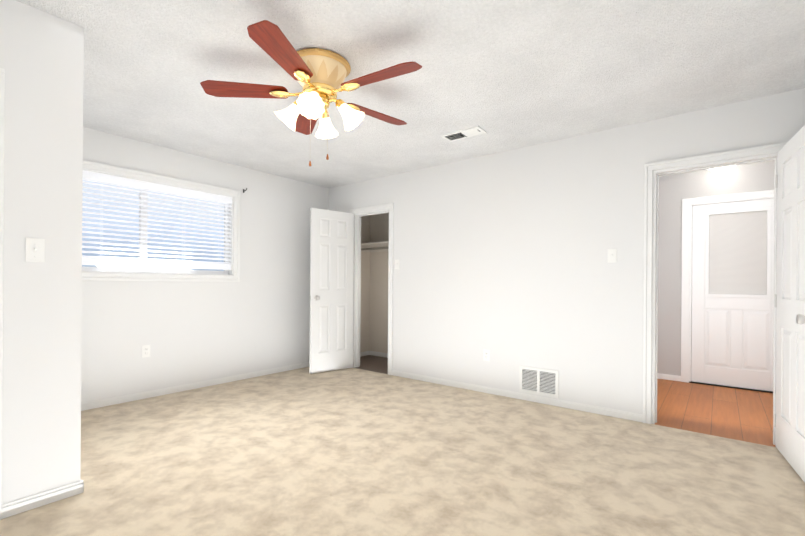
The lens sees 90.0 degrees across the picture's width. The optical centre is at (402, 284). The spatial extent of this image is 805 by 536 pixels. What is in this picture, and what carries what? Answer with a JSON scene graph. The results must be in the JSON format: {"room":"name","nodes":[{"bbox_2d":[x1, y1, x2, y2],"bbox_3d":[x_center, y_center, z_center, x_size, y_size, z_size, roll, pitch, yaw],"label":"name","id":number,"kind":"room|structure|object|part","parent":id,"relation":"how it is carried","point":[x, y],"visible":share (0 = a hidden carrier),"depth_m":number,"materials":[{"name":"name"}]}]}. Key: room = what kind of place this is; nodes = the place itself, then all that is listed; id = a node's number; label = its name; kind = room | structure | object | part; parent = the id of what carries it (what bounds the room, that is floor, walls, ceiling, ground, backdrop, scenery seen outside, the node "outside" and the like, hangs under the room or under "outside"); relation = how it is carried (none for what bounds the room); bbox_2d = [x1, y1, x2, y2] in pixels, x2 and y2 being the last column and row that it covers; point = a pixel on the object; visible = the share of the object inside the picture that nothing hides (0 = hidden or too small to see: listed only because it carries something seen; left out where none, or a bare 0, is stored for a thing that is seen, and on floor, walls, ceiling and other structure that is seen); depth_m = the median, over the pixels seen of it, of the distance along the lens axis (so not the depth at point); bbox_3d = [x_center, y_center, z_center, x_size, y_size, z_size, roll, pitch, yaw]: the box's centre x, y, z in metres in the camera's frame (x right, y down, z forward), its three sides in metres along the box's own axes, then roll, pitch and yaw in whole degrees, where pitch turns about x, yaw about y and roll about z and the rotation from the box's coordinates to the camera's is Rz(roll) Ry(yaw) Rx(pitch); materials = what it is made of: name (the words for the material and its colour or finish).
{"room":"empty bedroom","nodes":[
{"label":"empty bedroom","id":0,"kind":"room"},
{"bbox_2d":[0,0,83,504],"bbox_3d":[-2.141,-0.128,1.621,0.115,2.440,1.340,0,0,38],"label":"wall","id":1,"kind":"structure","parent":0,"point":[42,58],"depth_m":1.99,"materials":[{"name":"white paint"}]},
{"bbox_2d":[0,68,4,519],"bbox_3d":[-2.178,0.045,1.560,0.135,2.092,0.884,0,0,38],"label":"door frame","id":2,"kind":"structure","parent":1,"relation":"attached to","point":[2,82],"depth_m":1.86,"materials":[{"name":"white paint"}]},
{"bbox_2d":[25,238,44,261],"bbox_3d":[-1.788,-0.166,1.961,0.019,0.115,0.070,0,0,38],"label":"light switch","id":3,"kind":"object","parent":1,"relation":"attached to","point":[34,249],"visible":1,"depth_m":1.96,"materials":[{"name":"white plastic"}]},
{"bbox_2d":[1,480,83,518],"bbox_3d":[-1.774,1.062,1.995,0.012,0.065,0.311,0,0,38],"label":"baseboard","id":4,"kind":"structure","parent":1,"relation":"attached to","point":[15,507],"depth_m":1.98,"materials":[{"name":"white paint"}]},
{"bbox_2d":[81,127,328,402],"bbox_3d":[-2.214,-0.128,4.229,0.115,2.440,5.580,0,0,38],"label":"wall","id":5,"kind":"structure","parent":0,"point":[256,318],"depth_m":4.31,"materials":[{"name":"white paint"}]},
{"bbox_2d":[142,345,149,357],"bbox_3d":[-2.446,0.641,3.841,0.009,0.115,0.070,0,0,38],"label":"electrical outlet","id":6,"kind":"object","parent":5,"relation":"attached to","point":[145,350],"visible":1,"depth_m":3.84,"materials":[{"name":"white plastic"}]},
{"bbox_2d":[82,160,239,281],"bbox_3d":[-2.450,-0.544,3.909,0.137,1.030,1.790,0,0,38],"label":"window","id":7,"kind":"structure","parent":5,"relation":"in","point":[133,269],"depth_m":3.98,"materials":[{"name":"white plastic"}]},
{"bbox_2d":[82,170,231,269],"bbox_3d":[-2.438,-0.570,3.900,0.068,0.811,1.614,0,0,38],"label":"window blind","id":8,"kind":"object","parent":7,"relation":"attached to","point":[122,182],"visible":0.77,"depth_m":3.90,"materials":[{"name":"white plastic"}]},
{"bbox_2d":[81,362,308,410],"bbox_3d":[-2.021,1.062,4.382,0.012,0.065,3.160,0,0,38],"label":"baseboard","id":9,"kind":"structure","parent":5,"relation":"attached to","point":[131,397],"depth_m":4.10,"materials":[{"name":"white paint"}]},
{"bbox_2d":[360,215,369,351],"bbox_3d":[-0.741,-0.116,6.006,0.004,2.440,0.735,0,0,38],"label":"wall","id":10,"kind":"structure","parent":0,"point":[365,287],"depth_m":6.21,"materials":[{"name":"beige paint"}]},
{"bbox_2d":[360,351,368,356],"bbox_3d":[-0.745,1.071,5.998,0.012,0.065,0.719,0,0,38],"label":"baseboard","id":11,"kind":"structure","parent":10,"relation":"attached to","point":[365,353],"depth_m":6.19,"materials":[{"name":"white paint"}]},
{"bbox_2d":[369,213,388,352],"bbox_3d":[0.216,-0.110,5.795,1.770,2.440,0.115,0,0,38],"label":"wall","id":12,"kind":"structure","parent":0,"point":[378,316],"depth_m":6.17,"materials":[{"name":"beige paint"}]},
{"bbox_2d":[361,241,388,251],"bbox_3d":[-0.087,-0.544,5.502,1.639,0.105,0.722,0,0,38],"label":"closet shelf","id":13,"kind":"object","parent":12,"relation":"attached to","point":[375,244],"visible":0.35,"depth_m":6.05,"materials":[{"name":"white paint"}]},
{"bbox_2d":[361,247,388,250],"bbox_3d":[-0.041,-0.512,5.544,1.619,0.032,0.032,0,0,38],"label":"rod","id":14,"kind":"object","parent":13,"relation":"attached to","point":[376,248],"depth_m":5.81,"materials":[{"name":"silver metal"}]},
{"bbox_2d":[369,351,387,357],"bbox_3d":[0.123,1.077,5.780,1.646,0.065,0.012,0,0,38],"label":"baseboard","id":15,"kind":"structure","parent":12,"relation":"attached to","point":[379,354],"depth_m":6.16,"materials":[{"name":"white paint"}]},
{"bbox_2d":[16,0,804,187],"bbox_3d":[0.130,-1.382,3.062,5.230,0.100,6.630,0,0,38],"label":"ceiling","id":16,"kind":"structure","parent":0,"point":[506,75],"depth_m":2.49,"materials":[{"name":"white paint"}]},
{"bbox_2d":[200,20,421,165],"bbox_3d":[-0.467,-1.026,2.452,1.301,0.620,1.309,0,0,38],"label":"fan","id":17,"kind":"object","parent":16,"relation":"hanging from","point":[319,75],"visible":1,"depth_m":2.35,"materials":[{"name":"brown wood"}]},
{"bbox_3d":[-0.486,-1.153,2.453,0.561,0.050,0.566,0,0,38],"label":"arm","id":18,"kind":"part","parent":17,"relation":"part of"},
{"bbox_3d":[-0.505,-1.093,2.452,0.276,0.096,0.276,0,0,38],"label":"stem","id":19,"kind":"part","parent":17,"relation":"part of","materials":[{"name":"gold metal"}]},
{"bbox_3d":[-0.509,-0.896,2.452,0.102,0.358,0.081,0,0,38],"label":"cord","id":20,"kind":"part","parent":17,"relation":"part of","materials":[{"name":"silver metal"}]},
{"bbox_3d":[-0.505,-1.024,2.452,0.479,0.169,0.479,0,0,38],"label":"lamp shade","id":21,"kind":"part","parent":17,"relation":"part of","materials":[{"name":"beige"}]},
{"bbox_2d":[441,126,486,141],"bbox_3d":[0.540,-1.321,3.559,0.370,0.016,0.170,0,0,38],"label":"ceiling vent","id":22,"kind":"object","parent":16,"relation":"in","point":[465,133],"visible":1,"depth_m":3.54,"materials":[{"name":"white metal"}]},
{"bbox_2d":[709,165,735,173],"bbox_3d":[3.426,-1.248,4.310,0.270,0.120,0.270,0,0,38],"label":"flush-mount light","id":23,"kind":"object","parent":16,"relation":"attached to","point":[720,170],"visible":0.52,"depth_m":4.26,"materials":[{"name":"white glass"}]},
{"bbox_2d":[356,355,775,446],"bbox_3d":[1.539,1.150,4.874,5.230,0.058,2.015,0,0,38],"label":"floor","id":24,"kind":"structure","parent":0,"point":[737,414],"depth_m":3.64,"materials":[{"name":"laminate"}]},
{"bbox_2d":[0,367,804,535],"bbox_3d":[-0.593,1.133,2.333,5.020,0.060,4.615,0,0,38],"label":"floor carpet","id":25,"kind":"object","parent":24,"relation":"on","point":[339,452],"visible":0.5,"depth_m":2.39,"materials":[{"name":"beige carpet"}]},
{"bbox_2d":[329,88,804,423],"bbox_3d":[0.877,-0.106,4.193,5.020,2.440,0.115,0,0,38],"label":"wall","id":26,"kind":"structure","parent":0,"point":[502,257],"depth_m":3.77,"materials":[{"name":"white paint"}]},
{"bbox_2d":[309,208,353,373],"bbox_3d":[-0.904,0.083,5.117,0.204,2.018,0.614,0,0,38],"label":"closet door","id":27,"kind":"structure","parent":26,"relation":"in","point":[331,281],"depth_m":5.07,"materials":[{"name":"white paint"}]},
{"bbox_2d":[350,203,393,374],"bbox_3d":[-0.373,0.060,5.163,0.738,2.092,0.135,0,0,38],"label":"door frame","id":28,"kind":"structure","parent":26,"relation":"attached to","point":[357,287],"depth_m":5.28,"materials":[{"name":"white paint"}]},
{"bbox_2d":[395,260,399,268],"bbox_3d":[-0.067,-0.237,4.851,0.070,0.115,0.019,0,0,38],"label":"light switch","id":29,"kind":"object","parent":26,"relation":"attached to","point":[397,264],"visible":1,"depth_m":4.85,"materials":[{"name":"white plastic"}]},
{"bbox_2d":[483,349,489,360],"bbox_3d":[0.861,0.729,4.122,0.070,0.115,0.009,0,0,38],"label":"electrical outlet","id":30,"kind":"object","parent":26,"relation":"attached to","point":[486,355],"visible":1,"depth_m":4.12,"materials":[{"name":"white plastic"}]},
{"bbox_2d":[392,370,642,421],"bbox_3d":[0.912,1.082,4.077,2.638,0.065,0.012,0,0,38],"label":"baseboard","id":31,"kind":"structure","parent":26,"relation":"attached to","point":[632,416],"depth_m":3.83,"materials":[{"name":"white paint"}]},
{"bbox_2d":[519,366,558,398],"bbox_3d":[1.280,0.918,3.792,0.370,0.253,0.009,0,0,38],"label":"air vent","id":32,"kind":"object","parent":26,"relation":"in","point":[539,381],"visible":1,"depth_m":3.78,"materials":[{"name":"white metal"}]},
{"bbox_2d":[608,249,616,262],"bbox_3d":[1.772,-0.240,3.405,0.070,0.115,0.019,0,0,38],"label":"light switch","id":33,"kind":"object","parent":26,"relation":"attached to","point":[612,255],"visible":1,"depth_m":3.41,"materials":[{"name":"white plastic"}]},
{"bbox_2d":[643,142,786,445],"bbox_3d":[2.338,0.078,3.043,0.874,2.092,0.155,0,0,38],"label":"door frame","id":34,"kind":"structure","parent":26,"relation":"attached to","point":[650,338],"depth_m":3.22,"materials":[{"name":"white paint"}]},
{"bbox_2d":[774,125,804,481],"bbox_3d":[2.401,0.105,2.418,0.186,2.018,0.755,0,0,38],"label":"bedroom door","id":35,"kind":"structure","parent":26,"relation":"in","point":[789,420],"depth_m":2.48,"materials":[{"name":"white paint"}]},
{"bbox_3d":[2.229,0.192,2.172,0.152,0.066,0.071,0,0,38],"label":"knob","id":36,"kind":"part","parent":35,"relation":"part of","materials":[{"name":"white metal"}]},
{"bbox_2d":[657,160,774,375],"bbox_3d":[3.490,-0.087,4.555,1.780,2.440,0.115,0,0,38],"label":"wall","id":37,"kind":"structure","parent":0,"point":[675,189],"depth_m":4.71,"materials":[{"name":"grey paint"}]},
{"bbox_2d":[657,373,680,381],"bbox_3d":[3.032,1.097,4.827,0.505,0.065,0.012,0,0,38],"label":"baseboard","id":38,"kind":"structure","parent":37,"relation":"attached to","point":[669,377],"depth_m":4.74,"materials":[{"name":"white paint"}]},
{"bbox_2d":[681,190,773,392],"bbox_3d":[3.659,0.076,4.406,0.990,2.116,0.139,0,0,38],"label":"door frame","id":39,"kind":"structure","parent":37,"relation":"attached to","point":[686,305],"depth_m":4.62,"materials":[{"name":"white paint"}]},
{"bbox_2d":[691,198,773,390],"bbox_3d":[3.632,0.111,4.382,0.808,2.020,0.114,0,0,38],"label":"exterior door","id":40,"kind":"structure","parent":37,"relation":"in","point":[732,291],"depth_m":4.41,"materials":[{"name":"white paint"}]},
{"label":"outside","id":41,"kind":"structure","parent":0,"visible":0},
{"bbox_2d":[82,180,223,270],"bbox_3d":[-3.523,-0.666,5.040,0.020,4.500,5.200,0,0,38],"label":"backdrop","id":42,"kind":"structure","parent":41,"point":[137,211],"depth_m":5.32,"materials":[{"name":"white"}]}
]}

